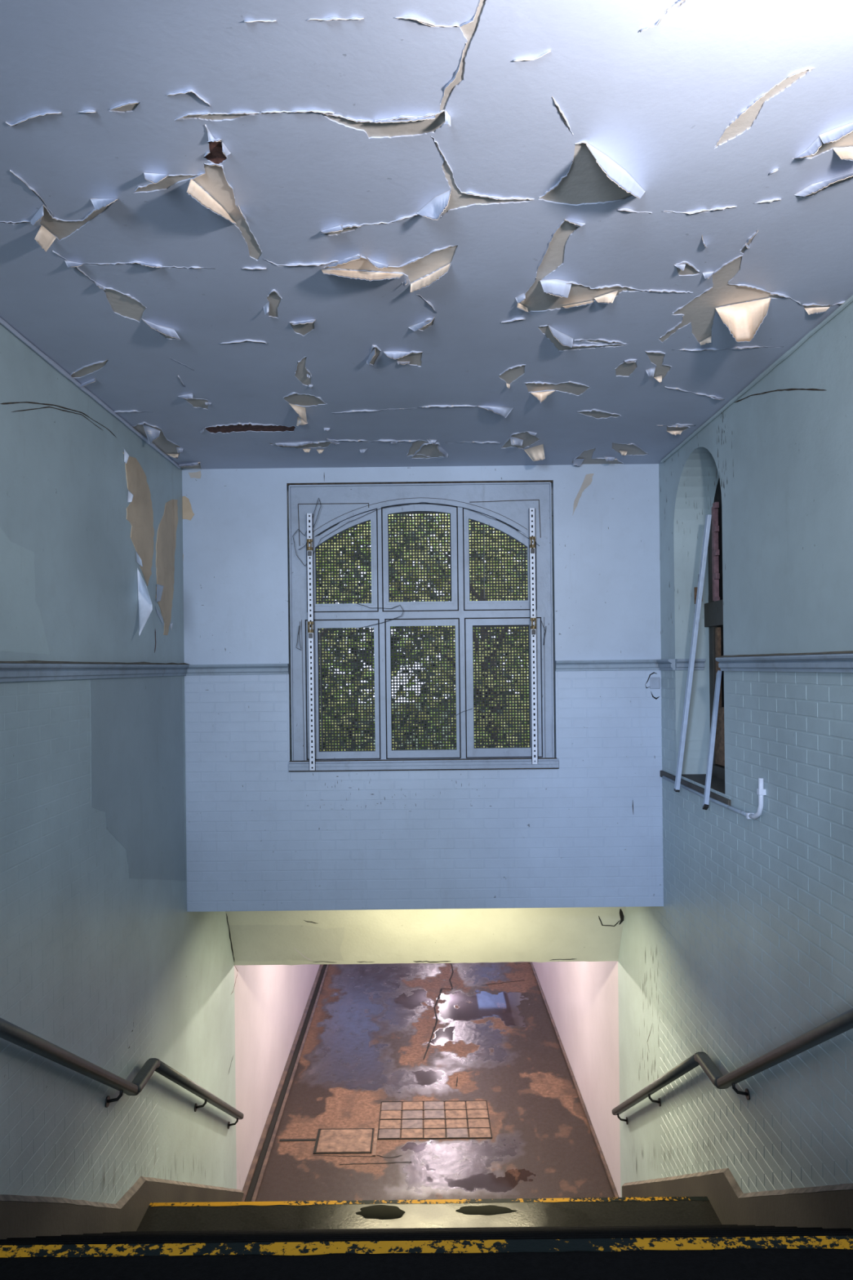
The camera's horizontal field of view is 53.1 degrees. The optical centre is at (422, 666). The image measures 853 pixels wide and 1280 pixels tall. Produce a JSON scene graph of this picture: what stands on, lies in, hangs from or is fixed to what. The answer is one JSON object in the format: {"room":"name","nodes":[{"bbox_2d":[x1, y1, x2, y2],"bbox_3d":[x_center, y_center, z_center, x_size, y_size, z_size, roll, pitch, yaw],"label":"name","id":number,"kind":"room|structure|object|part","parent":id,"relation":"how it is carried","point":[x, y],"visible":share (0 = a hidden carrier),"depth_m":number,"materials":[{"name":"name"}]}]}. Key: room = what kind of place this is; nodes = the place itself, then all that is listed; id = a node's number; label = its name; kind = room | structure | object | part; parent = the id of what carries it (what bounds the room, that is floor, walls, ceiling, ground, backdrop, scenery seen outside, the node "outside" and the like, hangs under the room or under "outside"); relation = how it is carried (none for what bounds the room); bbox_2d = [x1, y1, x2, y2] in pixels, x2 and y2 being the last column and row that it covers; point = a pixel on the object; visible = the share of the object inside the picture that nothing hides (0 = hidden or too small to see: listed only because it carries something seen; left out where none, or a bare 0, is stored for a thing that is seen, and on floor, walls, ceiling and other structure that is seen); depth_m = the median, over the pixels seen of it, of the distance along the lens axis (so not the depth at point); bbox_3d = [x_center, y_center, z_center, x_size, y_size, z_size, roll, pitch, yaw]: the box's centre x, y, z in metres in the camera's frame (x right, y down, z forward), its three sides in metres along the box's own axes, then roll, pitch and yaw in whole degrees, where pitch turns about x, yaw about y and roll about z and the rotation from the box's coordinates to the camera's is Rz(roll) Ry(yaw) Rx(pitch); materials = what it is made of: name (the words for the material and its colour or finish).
{"room":"abandoned building stairwell","nodes":[
{"label":"abandoned building stairwell","id":0,"kind":"room"},
{"bbox_2d":[0,324,237,1204],"bbox_3d":[-1.728,1.745,2.579,0.105,6.670,11.158,-1,0,0],"label":"wall","id":1,"kind":"structure","parent":0,"point":[104,960],"depth_m":4.66,"materials":[{"name":"paint"}]},
{"bbox_2d":[0,317,180,468],"bbox_3d":[-1.805,-1.478,3.260,0.028,0.029,6.120,-1,0,0],"label":"trim","id":2,"kind":"structure","parent":1,"relation":"attached to","point":[52,363],"depth_m":4.46,"materials":[{"name":"paint"}]},
{"bbox_2d":[0,660,188,682],"bbox_3d":[-1.775,0.016,1.770,0.050,0.099,9.340,-1,0,0],"label":"trim","id":3,"kind":"structure","parent":1,"relation":"attached to","point":[46,670],"depth_m":4.40,"materials":[{"name":"paint"}]},
{"bbox_2d":[0,1017,243,1128],"bbox_3d":[-1.711,2.390,4.990,0.123,3.546,5.609,-1,0,0],"label":"handrail","id":4,"kind":"object","parent":1,"relation":"attached to","point":[9,1032],"visible":1,"depth_m":4.56,"materials":[{"name":"paint"}]},
{"bbox_3d":[-1.697,1.557,3.590,0.072,1.879,2.809,-1,0,0],"label":"rail","id":5,"kind":"part","parent":4,"relation":"part of","materials":[{"name":"paint"}]},
{"bbox_3d":[-1.768,2.439,4.785,0.007,0.058,0.058,-1,0,0],"label":"wall plate","id":6,"kind":"part","parent":4,"relation":"part of","materials":[{"name":"metal"}]},
{"bbox_3d":[-1.687,2.474,5.156,0.076,0.089,0.427,-1,0,0],"label":"rail","id":7,"kind":"part","parent":4,"relation":"part of","materials":[{"name":"paint"}]},
{"bbox_3d":[-1.678,3.287,6.555,0.072,1.669,2.479,-1,0,0],"label":"rail","id":8,"kind":"part","parent":4,"relation":"part of","materials":[{"name":"paint"}]},
{"bbox_2d":[0,1176,244,1239],"bbox_3d":[-1.746,3.442,5.561,0.031,3.276,5.205,-1,0,0],"label":"baseboard","id":9,"kind":"structure","parent":1,"relation":"attached to","point":[20,1216],"depth_m":4.52,"materials":[{"name":"paint"}]},
{"bbox_2d":[234,964,319,1191],"bbox_3d":[-1.755,3.965,15.000,0.001,2.430,14.000,-1,0,0],"label":"wall","id":10,"kind":"structure","parent":0,"point":[270,1001],"depth_m":9.22,"materials":[{"name":"paint"}]},
{"bbox_2d":[234,960,582,965],"bbox_3d":[0.032,2.780,15.000,3.600,0.001,14.000,-1,0,0],"label":"ceiling","id":11,"kind":"structure","parent":0,"point":[576,961],"depth_m":8.00,"materials":[{"name":"paint"}]},
{"bbox_2d":[182,463,663,911],"bbox_3d":[-0.007,0.110,6.588,3.656,3.440,0.304,-1,0,0],"label":"wall","id":12,"kind":"structure","parent":0,"point":[261,835],"depth_m":6.44,"materials":[{"name":"paint"}]},
{"bbox_2d":[186,663,288,675],"bbox_3d":[-1.405,0.021,6.415,0.789,0.079,0.050,-1,0,0],"label":"trim","id":13,"kind":"structure","parent":12,"relation":"attached to","point":[252,668],"depth_m":6.41,"materials":[{"name":"paint"}]},
{"bbox_2d":[286,480,559,772],"bbox_3d":[-0.004,-0.316,6.486,2.032,2.191,0.163,-1,0,0],"label":"window","id":14,"kind":"structure","parent":12,"relation":"in","point":[508,502],"depth_m":6.47,"materials":[{"name":"paint"}]},
{"bbox_2d":[296,621,301,650],"bbox_3d":[-0.936,-0.230,6.410,0.037,0.218,0.024,-1,0,0],"label":"wire","id":15,"kind":"object","parent":14,"relation":"hanging from","point":[300,621],"visible":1,"depth_m":6.41,"materials":[{"name":"metal"}]},
{"bbox_2d":[306,513,315,770],"bbox_3d":[-0.839,-0.186,6.412,0.045,1.926,0.097,-1,0,0],"label":"bar","id":16,"kind":"object","parent":14,"relation":"attached to","point":[308,516],"visible":1,"depth_m":6.39,"materials":[{"name":"white metal"}]},
{"bbox_2d":[293,497,320,566],"bbox_3d":[-0.869,-1.013,6.410,0.219,0.515,0.024,-1,0,0],"label":"wire","id":17,"kind":"object","parent":16,"relation":"attached to","point":[318,498],"visible":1,"depth_m":6.41,"materials":[{"name":"metal"}]},
{"bbox_3d":[-0.604,0.173,6.479,0.545,1.046,0.035,-1,0,0],"label":"sash","id":18,"kind":"part","parent":14,"relation":"part of","materials":[{"name":"paint"}]},
{"bbox_3d":[-0.609,-0.804,6.484,0.525,0.767,0.035,-1,0,0],"label":"sash","id":19,"kind":"part","parent":14,"relation":"part of","materials":[{"name":"paint"}]},
{"bbox_2d":[356,603,404,628],"bbox_3d":[-0.320,-0.383,6.410,0.358,0.196,0.024,-1,0,0],"label":"wire","id":20,"kind":"object","parent":14,"relation":"attached to","point":[357,603],"visible":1,"depth_m":6.41,"materials":[{"name":"metal"}]},
{"bbox_3d":[-0.020,-0.830,6.484,0.562,0.804,0.035,-1,0,0],"label":"sash","id":21,"kind":"part","parent":14,"relation":"part of","materials":[{"name":"paint"}]},
{"bbox_3d":[0.001,0.166,6.479,0.550,1.046,0.035,-1,0,0],"label":"sash","id":22,"kind":"part","parent":14,"relation":"part of","materials":[{"name":"paint"}]},
{"bbox_3d":[0.008,0.737,6.437,2.032,0.070,0.066,-1,0,0],"label":"sill","id":23,"kind":"part","parent":14,"relation":"part of","materials":[{"name":"paint"}]},
{"bbox_2d":[313,502,539,553],"bbox_3d":[0.025,-1.046,6.436,1.715,0.394,0.023,-1,0,0],"label":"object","id":24,"kind":"object","parent":14,"relation":"attached to","point":[420,502],"visible":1,"depth_m":6.43,"materials":[{"name":"metal"}]},
{"bbox_3d":[0.584,-0.818,6.484,0.537,0.766,0.035,-1,0,0],"label":"sash","id":25,"kind":"part","parent":14,"relation":"part of","materials":[{"name":"paint"}]},
{"bbox_3d":[0.613,0.159,6.479,0.566,1.046,0.035,-1,0,0],"label":"sash","id":26,"kind":"part","parent":14,"relation":"part of","materials":[{"name":"paint"}]},
{"bbox_2d":[528,507,537,764],"bbox_3d":[0.831,-0.229,6.412,0.045,1.918,0.097,-1,0,0],"label":"bar","id":27,"kind":"object","parent":14,"relation":"attached to","point":[531,510],"visible":1,"depth_m":6.39,"materials":[{"name":"white metal"}]},
{"bbox_2d":[555,659,659,671],"bbox_3d":[1.401,-0.010,6.415,0.798,0.079,0.050,-1,0,0],"label":"trim","id":28,"kind":"structure","parent":12,"relation":"attached to","point":[612,664],"depth_m":6.41,"materials":[{"name":"paint"}]},
{"bbox_2d":[645,671,660,699],"bbox_3d":[1.734,0.145,6.432,0.111,0.208,0.012,-1,0,0],"label":"plate","id":29,"kind":"object","parent":12,"relation":"attached to","point":[655,682],"visible":1,"depth_m":6.43,"materials":[{"name":"paint"}]},
{"bbox_2d":[225,906,626,965],"bbox_3d":[0.027,2.308,7.220,3.602,0.957,1.560,-1,0,0],"label":"wall","id":30,"kind":"structure","parent":0,"point":[584,934],"depth_m":7.83,"materials":[{"name":"paint"}]},
{"bbox_2d":[0,0,852,469],"bbox_3d":[-0.016,-1.412,1.811,3.700,0.205,9.623,-1,0,0],"label":"ceiling","id":31,"kind":"structure","parent":0,"point":[260,233],"depth_m":2.83,"materials":[{"name":"paint"}]},
{"bbox_2d":[241,961,618,1201],"bbox_3d":[0.057,5.043,13.500,3.600,0.036,17.000,-1,0,0],"label":"floor","id":32,"kind":"structure","parent":0,"point":[367,1035],"depth_m":10.23,"materials":[{"name":"concrete"}]},
{"bbox_2d":[312,1128,377,1155],"bbox_3d":[-0.815,5.063,9.092,0.655,0.011,0.524,-1,0,0],"label":"access cover","id":33,"kind":"object","parent":32,"relation":"on","point":[342,1140],"visible":1,"depth_m":9.10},
{"bbox_2d":[0,1196,852,1279],"bbox_3d":[0.038,3.379,2.403,3.598,3.361,10.806,-1,0,0],"label":"staircase","id":34,"kind":"structure","parent":32,"relation":"on","point":[645,1237],"depth_m":2.50,"materials":[{"name":"concrete"}]},
{"bbox_2d":[377,1100,492,1139],"bbox_3d":[0.130,5.053,9.531,1.232,0.010,0.787,-1,0,0],"label":"tiles","id":35,"kind":"object","parent":32,"relation":"on","point":[412,1113],"visible":1,"depth_m":9.50,"materials":[{"name":"beige tile"}]},
{"bbox_3d":[-0.359,5.059,9.239,0.225,0.010,0.175,-1,0,0],"label":"panel","id":36,"kind":"part","parent":35,"relation":"part of","materials":[{"name":"tile"}]},
{"bbox_3d":[-0.359,5.060,9.433,0.225,0.007,0.175,-1,0,0],"label":"panel","id":37,"kind":"part","parent":35,"relation":"part of","materials":[{"name":"beige tile"}]},
{"bbox_3d":[-0.359,5.059,9.628,0.225,0.010,0.175,-1,0,0],"label":"panel","id":38,"kind":"part","parent":35,"relation":"part of","materials":[{"name":"brown tile"}]},
{"bbox_3d":[-0.359,5.060,9.823,0.225,0.006,0.175,-1,0,0],"label":"panel","id":39,"kind":"part","parent":35,"relation":"part of","materials":[{"name":"tile"}]},
{"bbox_3d":[-0.114,5.056,9.239,0.225,0.010,0.175,-1,0,0],"label":"panel","id":40,"kind":"part","parent":35,"relation":"part of","materials":[{"name":"beige tile"}]},
{"bbox_3d":[-0.114,5.056,9.823,0.225,0.009,0.175,-1,0,0],"label":"panel","id":41,"kind":"part","parent":35,"relation":"part of","materials":[{"name":"brown tile"}]},
{"bbox_3d":[-0.114,5.056,9.628,0.225,0.009,0.175,-1,0,0],"label":"panel","id":42,"kind":"part","parent":35,"relation":"part of","materials":[{"name":"tile"}]},
{"bbox_3d":[-0.114,5.057,9.433,0.225,0.007,0.175,-1,0,0],"label":"panel","id":43,"kind":"part","parent":35,"relation":"part of","materials":[{"name":"tile"}]},
{"bbox_3d":[0.130,5.053,9.823,0.225,0.009,0.175,-1,0,0],"label":"panel","id":44,"kind":"part","parent":35,"relation":"part of","materials":[{"name":"tile"}]},
{"bbox_3d":[0.130,5.053,9.628,0.225,0.010,0.175,-1,0,0],"label":"panel","id":45,"kind":"part","parent":35,"relation":"part of","materials":[{"name":"tile"}]},
{"bbox_3d":[0.130,5.054,9.433,0.225,0.007,0.175,-1,0,0],"label":"panel","id":46,"kind":"part","parent":35,"relation":"part of","materials":[{"name":"beige tile"}]},
{"bbox_3d":[0.130,5.055,9.239,0.225,0.006,0.175,-1,0,0],"label":"panel","id":47,"kind":"part","parent":35,"relation":"part of","materials":[{"name":"beige tile"}]},
{"bbox_3d":[0.375,5.052,9.823,0.225,0.006,0.175,-1,0,0],"label":"panel","id":48,"kind":"part","parent":35,"relation":"part of","materials":[{"name":"brown tile"}]},
{"bbox_3d":[0.375,5.051,9.628,0.225,0.008,0.175,-1,0,0],"label":"panel","id":49,"kind":"part","parent":35,"relation":"part of","materials":[{"name":"brown tile"}]},
{"bbox_3d":[0.375,5.052,9.433,0.225,0.006,0.175,-1,0,0],"label":"panel","id":50,"kind":"part","parent":35,"relation":"part of","materials":[{"name":"beige tile"}]},
{"bbox_3d":[0.375,5.051,9.239,0.225,0.008,0.175,-1,0,0],"label":"panel","id":51,"kind":"part","parent":35,"relation":"part of","materials":[{"name":"tile"}]},
{"bbox_3d":[0.620,5.048,9.823,0.225,0.008,0.175,-1,0,0],"label":"panel","id":52,"kind":"part","parent":35,"relation":"part of","materials":[{"name":"brown tile"}]},
{"bbox_3d":[0.620,5.048,9.628,0.225,0.010,0.175,-1,0,0],"label":"panel","id":53,"kind":"part","parent":35,"relation":"part of","materials":[{"name":"brown tile"}]},
{"bbox_3d":[0.620,5.049,9.433,0.225,0.007,0.175,-1,0,0],"label":"panel","id":54,"kind":"part","parent":35,"relation":"part of","materials":[{"name":"beige tile"}]},
{"bbox_3d":[0.620,5.048,9.239,0.225,0.008,0.175,-1,0,0],"label":"panel","id":55,"kind":"part","parent":35,"relation":"part of","materials":[{"name":"beige tile"}]},
{"bbox_2d":[532,960,620,1197],"bbox_3d":[1.845,3.924,15.000,0.001,2.430,14.000,-1,0,0],"label":"wall","id":56,"kind":"structure","parent":0,"point":[582,997],"depth_m":9.22,"materials":[{"name":"paint"}]},
{"bbox_2d":[617,301,852,1197],"bbox_3d":[1.985,1.573,2.500,0.346,6.930,11.000,-1,0,0],"label":"wall","id":57,"kind":"structure","parent":0,"point":[748,951],"depth_m":4.59,"materials":[{"name":"paint"}]},
{"bbox_2d":[656,658,675,670],"bbox_3d":[1.775,-0.015,6.260,0.050,0.079,0.361,-1,0,0],"label":"trim","id":58,"kind":"structure","parent":57,"relation":"attached to","point":[668,664],"depth_m":6.17,"materials":[{"name":"paint"}]},
{"bbox_2d":[675,658,706,670],"bbox_3d":[1.900,-0.016,6.053,0.200,0.079,0.050,-1,0,0],"label":"trim","id":59,"kind":"structure","parent":57,"relation":"attached to","point":[680,664],"depth_m":6.05,"materials":[{"name":"paint"}]},
{"bbox_2d":[674,514,711,792],"bbox_3d":[1.807,-0.075,5.718,0.049,1.854,0.310,-1,0,-41],"label":"batten","id":60,"kind":"object","parent":57,"relation":"attached to","point":[708,520],"visible":1,"depth_m":5.70,"materials":[{"name":"paint"}]},
{"bbox_2d":[694,573,702,604],"bbox_3d":[1.958,-0.551,6.057,0.050,0.212,0.044,-1,0,0],"label":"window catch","id":61,"kind":"structure","parent":57,"relation":"in","point":[695,588],"depth_m":6.07,"materials":[{"name":"brown metal"}]},
{"bbox_3d":[1.959,-0.506,6.073,0.050,0.120,0.012,-1,0,0],"label":"plate","id":62,"kind":"part","parent":61,"relation":"part of","materials":[{"name":"metal"}]},
{"bbox_2d":[662,775,766,819],"bbox_3d":[1.789,0.714,5.406,0.038,0.252,1.841,-1,0,0],"label":"conduit","id":63,"kind":"object","parent":57,"relation":"attached to","point":[762,791],"visible":0.81,"depth_m":4.65,"materials":[{"name":"paint"}]},
{"bbox_2d":[612,478,852,1124],"bbox_3d":[1.919,1.336,4.990,0.453,5.573,5.609,-1,0,0],"label":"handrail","id":64,"kind":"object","parent":57,"relation":"in","point":[715,624],"depth_m":5.84,"materials":[{"name":"paint"}]},
{"bbox_3d":[1.752,3.248,6.555,0.072,1.669,2.479,-1,0,0],"label":"rail","id":65,"kind":"part","parent":64,"relation":"part of","materials":[{"name":"paint"}]},
{"bbox_3d":[1.964,0.797,5.720,0.350,0.062,1.436,-1,0,0],"label":"sill","id":66,"kind":"part","parent":64,"relation":"part of","materials":[{"name":"paint"}]},
{"bbox_3d":[1.743,2.435,5.156,0.076,0.089,0.427,-1,0,0],"label":"rail","id":67,"kind":"part","parent":64,"relation":"part of","materials":[{"name":"paint"}]},
{"bbox_2d":[702,670,721,809],"bbox_3d":[1.864,0.452,5.487,0.042,0.854,0.642,-1,0,27],"label":"batten","id":68,"kind":"object","parent":64,"relation":"on","point":[717,693],"visible":0.97,"depth_m":5.45,"materials":[{"name":"paint"}]},
{"bbox_3d":[2.049,-0.143,5.590,0.080,1.840,0.978,-1,0,0],"label":"frame","id":69,"kind":"part","parent":64,"relation":"part of","materials":[{"name":"paint"}]},
{"bbox_3d":[2.071,-0.338,5.590,0.010,2.228,0.978,-1,0,0],"label":"pane","id":70,"kind":"part","parent":64,"relation":"part of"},
{"bbox_3d":[1.765,2.351,4.990,0.123,3.546,5.609,-1,0,0],"label":"handrail","id":71,"kind":"part","parent":64,"relation":"part of","materials":[{"name":"grey metal"}]},
{"bbox_3d":[1.823,2.398,4.785,0.007,0.058,0.058,-1,0,0],"label":"wall plate","id":72,"kind":"part","parent":64,"relation":"part of","materials":[{"name":"metal"}]},
{"bbox_3d":[1.732,1.518,3.590,0.072,1.879,2.809,-1,0,0],"label":"rail","id":73,"kind":"part","parent":64,"relation":"part of","materials":[{"name":"paint"}]},
{"bbox_2d":[622,1168,852,1229],"bbox_3d":[1.823,3.417,5.412,0.031,3.244,4.805,-1,0,0],"label":"baseboard","id":74,"kind":"structure","parent":57,"relation":"attached to","point":[826,1206],"depth_m":4.59,"materials":[{"name":"paint"}]},
{"bbox_2d":[660,294,852,462],"bbox_3d":[1.771,-1.518,3.260,0.026,0.026,6.120,-1,0,0],"label":"trim","id":75,"kind":"structure","parent":57,"relation":"attached to","point":[849,300],"depth_m":4.32,"materials":[{"name":"paint"}]},
{"bbox_2d":[715,650,852,672],"bbox_3d":[1.775,-0.023,1.101,0.050,0.096,8.002,-1,0,0],"label":"trim","id":76,"kind":"structure","parent":57,"relation":"attached to","point":[832,661],"depth_m":4.09,"materials":[{"name":"paint"}]},
{"label":"outside","id":77,"kind":"structure","parent":0,"visible":0},
{"bbox_2d":[320,701,514,750],"bbox_3d":[0.019,1.660,23.400,28.000,0.001,33.200,-1,0,0],"label":"ground","id":78,"kind":"structure","parent":77,"point":[434,742],"depth_m":21.98,"materials":[{"name":"green plant"}]},
{"bbox_2d":[315,514,449,751],"bbox_3d":[-1.144,-0.241,9.450,3.137,3.838,2.114,-1,0,-14],"label":"tree","id":79,"kind":"object","parent":78,"relation":"on","point":[395,517],"visible":0.06,"depth_m":9.39,"materials":[{"name":"green plant"}]},
{"bbox_2d":[316,513,528,750],"bbox_3d":[-0.006,-0.296,12.415,9.397,4.071,3.109,-1,0,0],"label":"tree","id":80,"kind":"object","parent":78,"relation":"on","point":[404,526],"visible":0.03,"depth_m":12.37,"materials":[{"name":"green plant"}]},
{"bbox_2d":[394,513,529,749],"bbox_3d":[0.777,-0.275,9.751,2.283,3.861,3.106,-1,0,13],"label":"tree","id":81,"kind":"object","parent":78,"relation":"on","point":[428,523],"visible":0.12,"depth_m":9.61,"materials":[{"name":"green plant"}]}
]}

